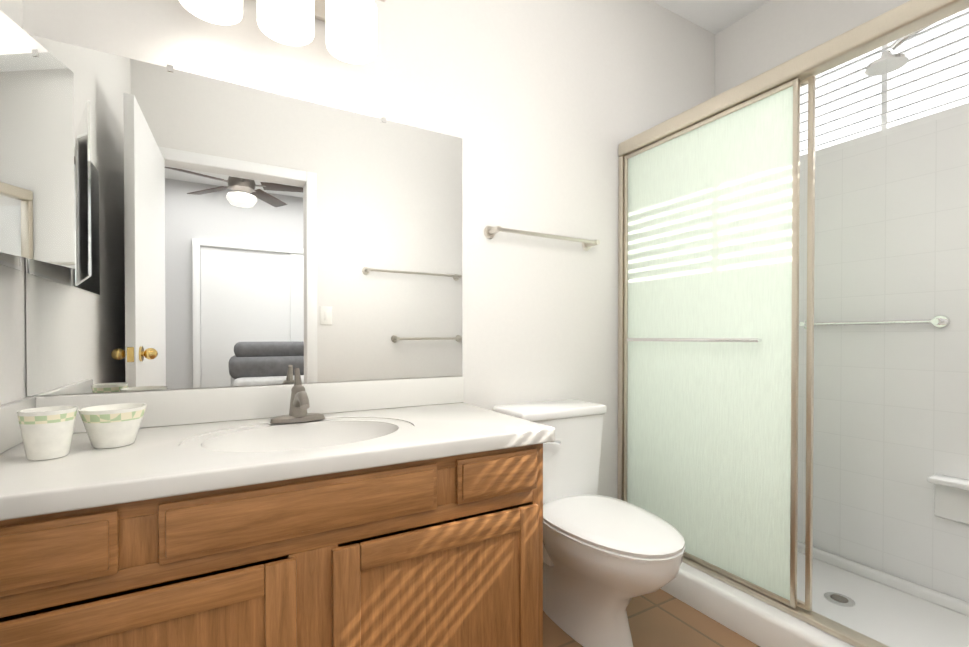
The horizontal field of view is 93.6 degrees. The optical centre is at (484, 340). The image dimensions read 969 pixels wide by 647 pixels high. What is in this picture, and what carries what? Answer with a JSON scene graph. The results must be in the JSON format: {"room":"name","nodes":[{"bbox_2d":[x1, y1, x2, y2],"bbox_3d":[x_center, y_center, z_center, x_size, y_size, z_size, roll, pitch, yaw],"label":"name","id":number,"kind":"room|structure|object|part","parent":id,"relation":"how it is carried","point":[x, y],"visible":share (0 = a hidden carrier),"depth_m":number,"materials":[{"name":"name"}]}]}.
{"room":"bathroom","nodes":[
{"label":"bathroom","id":0,"kind":"room"},
{"bbox_2d":[0,0,25,404],"bbox_3d":[-0.802,-0.322,0.412,0.100,2.720,1.640,0,1,-30],"label":"wall","id":1,"kind":"structure","parent":0,"point":[12,343],"depth_m":1.08,"materials":[{"name":"paint"}]},
{"bbox_2d":[0,10,74,270],"bbox_3d":[-0.913,-0.421,0.826,0.115,0.500,0.750,0,1,-30],"label":"medicine cabinet","id":2,"kind":"object","parent":1,"relation":"attached to","point":[37,209],"visible":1,"depth_m":1.00,"materials":[{"name":"clear glass"}]},
{"bbox_2d":[22,0,714,498],"bbox_3d":[0.034,-0.335,1.887,3.010,2.720,0.100,0,1,-30],"label":"wall","id":3,"kind":"structure","parent":0,"point":[542,108],"depth_m":1.88,"materials":[{"name":"paint"}]},
{"bbox_2d":[0,376,463,453],"bbox_3d":[-0.483,0.191,1.209,1.234,0.100,0.573,0,1,-30],"label":"backsplash","id":4,"kind":"structure","parent":3,"relation":"attached to","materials":[{"name":"stone"}]},
{"bbox_2d":[26,34,461,395],"bbox_3d":[-0.622,-0.323,1.451,1.231,0.920,0.009,0,1,-30],"label":"mirror","id":5,"kind":"object","parent":3,"relation":"attached to","point":[228,234],"visible":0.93,"depth_m":1.38,"materials":[{"name":"clear glass"}]},
{"bbox_2d":[179,0,384,63],"bbox_3d":[-0.592,-1.038,1.353,0.600,0.245,0.197,0,1,-30],"label":"sconce","id":6,"kind":"object","parent":3,"relation":"attached to","point":[351,31],"visible":1,"depth_m":1.36,"materials":[{"name":"white glass"}]},
{"bbox_3d":[-0.608,-1.105,1.380,0.600,0.110,0.134,0,1,-30],"label":"frame","id":7,"kind":"part","parent":6,"relation":"part of","materials":[{"name":"white glass"}]},
{"bbox_2d":[484,226,599,250],"bbox_3d":[0.260,-0.435,1.912,0.562,0.052,0.076,0,1,-30],"label":"towel rail","id":8,"kind":"object","parent":3,"relation":"attached to","point":[491,231],"visible":1,"depth_m":1.85,"materials":[{"name":"silver metal"}]},
{"bbox_2d":[543,589,759,646],"bbox_3d":[0.439,1.081,1.186,3.010,0.100,1.740,0,1,-30],"label":"floor","id":9,"kind":"structure","parent":0,"point":[660,618],"depth_m":1.62,"materials":[{"name":"tile"}]},
{"bbox_2d":[0,368,554,646],"bbox_3d":[-0.481,0.557,1.212,1.236,0.948,0.576,0,1,-30],"label":"bathroom vanity","id":10,"kind":"object","parent":9,"relation":"on","point":[390,513],"visible":1,"depth_m":1.00,"materials":[{"name":"brown wood"}]},
{"bbox_3d":[-0.752,0.357,0.746,0.240,0.113,0.018,0,1,-30],"label":"drawer","id":11,"kind":"part","parent":10,"relation":"part of","materials":[{"name":"brown wood"}]},
{"bbox_3d":[-0.625,0.682,0.821,0.533,0.455,0.018,0,1,-30],"label":"door","id":12,"kind":"part","parent":10,"relation":"part of","materials":[{"name":"brown wood"}]},
{"bbox_2d":[0,403,554,520],"bbox_3d":[-0.481,0.321,1.209,1.236,0.160,0.576,0,1,-30],"label":"countertop","id":13,"kind":"structure","parent":10,"relation":"on","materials":[{"name":"stone"}]},
{"bbox_2d":[17,406,76,460],"bbox_3d":[-0.913,0.192,0.952,0.092,0.100,0.092,0,1,-30],"label":"cup","id":14,"kind":"object","parent":13,"relation":"on","point":[46,433],"visible":1,"depth_m":0.93,"materials":[{"name":"ceramic"}]},
{"bbox_2d":[78,403,146,448],"bbox_3d":[-0.860,0.197,1.056,0.124,0.088,0.124,0,1,-30],"label":"bowl","id":15,"kind":"object","parent":13,"relation":"on","point":[111,425],"visible":1,"depth_m":1.02,"materials":[{"name":"ceramic"}]},
{"bbox_2d":[270,368,324,423],"bbox_3d":[-0.515,0.229,1.289,0.156,0.293,0.248,0,1,-30],"label":"faucet","id":16,"kind":"object","parent":13,"relation":"on","point":[299,401],"depth_m":1.35,"materials":[{"name":"silver metal"}]},
{"bbox_3d":[-0.092,0.679,1.124,0.548,0.455,0.018,0,1,-30],"label":"door","id":17,"kind":"part","parent":10,"relation":"part of","materials":[{"name":"brown wood"}]},
{"bbox_3d":[0.039,0.353,1.196,0.246,0.113,0.018,0,1,-30],"label":"drawer","id":18,"kind":"part","parent":10,"relation":"part of","materials":[{"name":"brown wood"}]},
{"bbox_2d":[493,399,684,646],"bbox_3d":[0.355,0.644,1.612,0.465,0.768,0.708,0,1,-30],"label":"toilet","id":19,"kind":"object","parent":9,"relation":"on","point":[606,559],"visible":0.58,"depth_m":1.54,"materials":[{"name":"ceramic"}]},
{"bbox_3d":[0.262,0.276,1.824,0.414,0.037,0.220,0,1,-30],"label":"tank lid","id":20,"kind":"part","parent":19,"relation":"part of","materials":[{"name":"ceramic"}]},
{"bbox_3d":[0.233,0.370,1.681,0.096,0.035,0.036,0,1,-30],"label":"lever","id":21,"kind":"part","parent":19,"relation":"part of","materials":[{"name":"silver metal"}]},
{"bbox_3d":[0.261,0.465,1.828,0.390,0.338,0.200,0,1,-30],"label":"tank","id":22,"kind":"part","parent":19,"relation":"part of","materials":[{"name":"ceramic"}]},
{"bbox_3d":[0.421,0.619,1.547,0.370,0.035,0.530,0,1,-30],"label":"seat","id":23,"kind":"part","parent":19,"relation":"part of","materials":[{"name":"ceramic"}]},
{"bbox_2d":[618,0,968,646],"bbox_3d":[1.302,-0.033,1.676,0.804,2.180,1.518,0,1,-30],"label":"shower enclosure","id":24,"kind":"object","parent":9,"relation":"on","point":[708,274],"visible":0.9,"depth_m":1.69,"materials":[{"name":"glass"}]},
{"bbox_3d":[0.830,0.009,1.815,0.060,1.749,0.747,0,1,-30],"label":"panel","id":25,"kind":"part","parent":24,"relation":"part of","materials":[{"name":"green glass"}]},
{"bbox_3d":[0.882,0.009,1.820,0.016,1.749,0.771,0,1,-30],"label":"panel","id":26,"kind":"part","parent":24,"relation":"part of","materials":[{"name":"clear glass"}]},
{"bbox_2d":[927,474,968,524],"bbox_3d":[1.738,0.587,1.632,0.094,0.160,0.200,0,1,-30],"label":"shelf","id":27,"kind":"object","parent":24,"relation":"attached to","point":[951,494],"depth_m":1.68,"materials":[{"name":"plastic"}]},
{"bbox_2d":[651,0,769,33],"bbox_3d":[0.439,-1.738,1.162,3.010,0.100,1.740,0,1,-30],"label":"ceiling","id":28,"kind":"structure","parent":0,"point":[714,16],"depth_m":2.34,"materials":[{"name":"paint"}]},
{"bbox_2d":[715,0,909,95],"bbox_3d":[1.729,-1.514,1.839,0.100,0.360,1.640,0,1,-30],"label":"wall","id":29,"kind":"structure","parent":0,"point":[769,35],"depth_m":2.23,"materials":[{"name":"paint"}]},
{"bbox_2d":[800,11,968,161],"bbox_3d":[1.734,-1.089,1.834,0.096,0.488,1.178,0,1,-30],"label":"window blinds","id":30,"kind":"object","parent":29,"relation":"attached to","point":[886,110],"visible":0.25,"depth_m":1.90,"materials":[{"name":"plastic"}]},
{"bbox_3d":[1.729,0.090,1.853,0.100,1.870,1.640,0,1,-30],"label":"wall","id":31,"kind":"structure","parent":0,"visible":0},
{"bbox_2d":[798,110,968,601],"bbox_3d":[1.655,0.075,1.874,0.006,1.840,1.517,0,1,-30],"label":"shower wall tile","id":32,"kind":"structure","parent":31,"relation":"attached to","point":[891,421],"depth_m":1.86,"materials":[{"name":"white tile"}]},
{"bbox_2d":[799,315,949,329],"bbox_3d":[1.596,-0.075,1.908,0.061,0.052,0.502,0,1,-30],"label":"towel bar","id":33,"kind":"object","parent":32,"relation":"attached to","point":[940,321],"visible":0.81,"depth_m":1.81,"materials":[{"name":"silver metal"}]}
]}

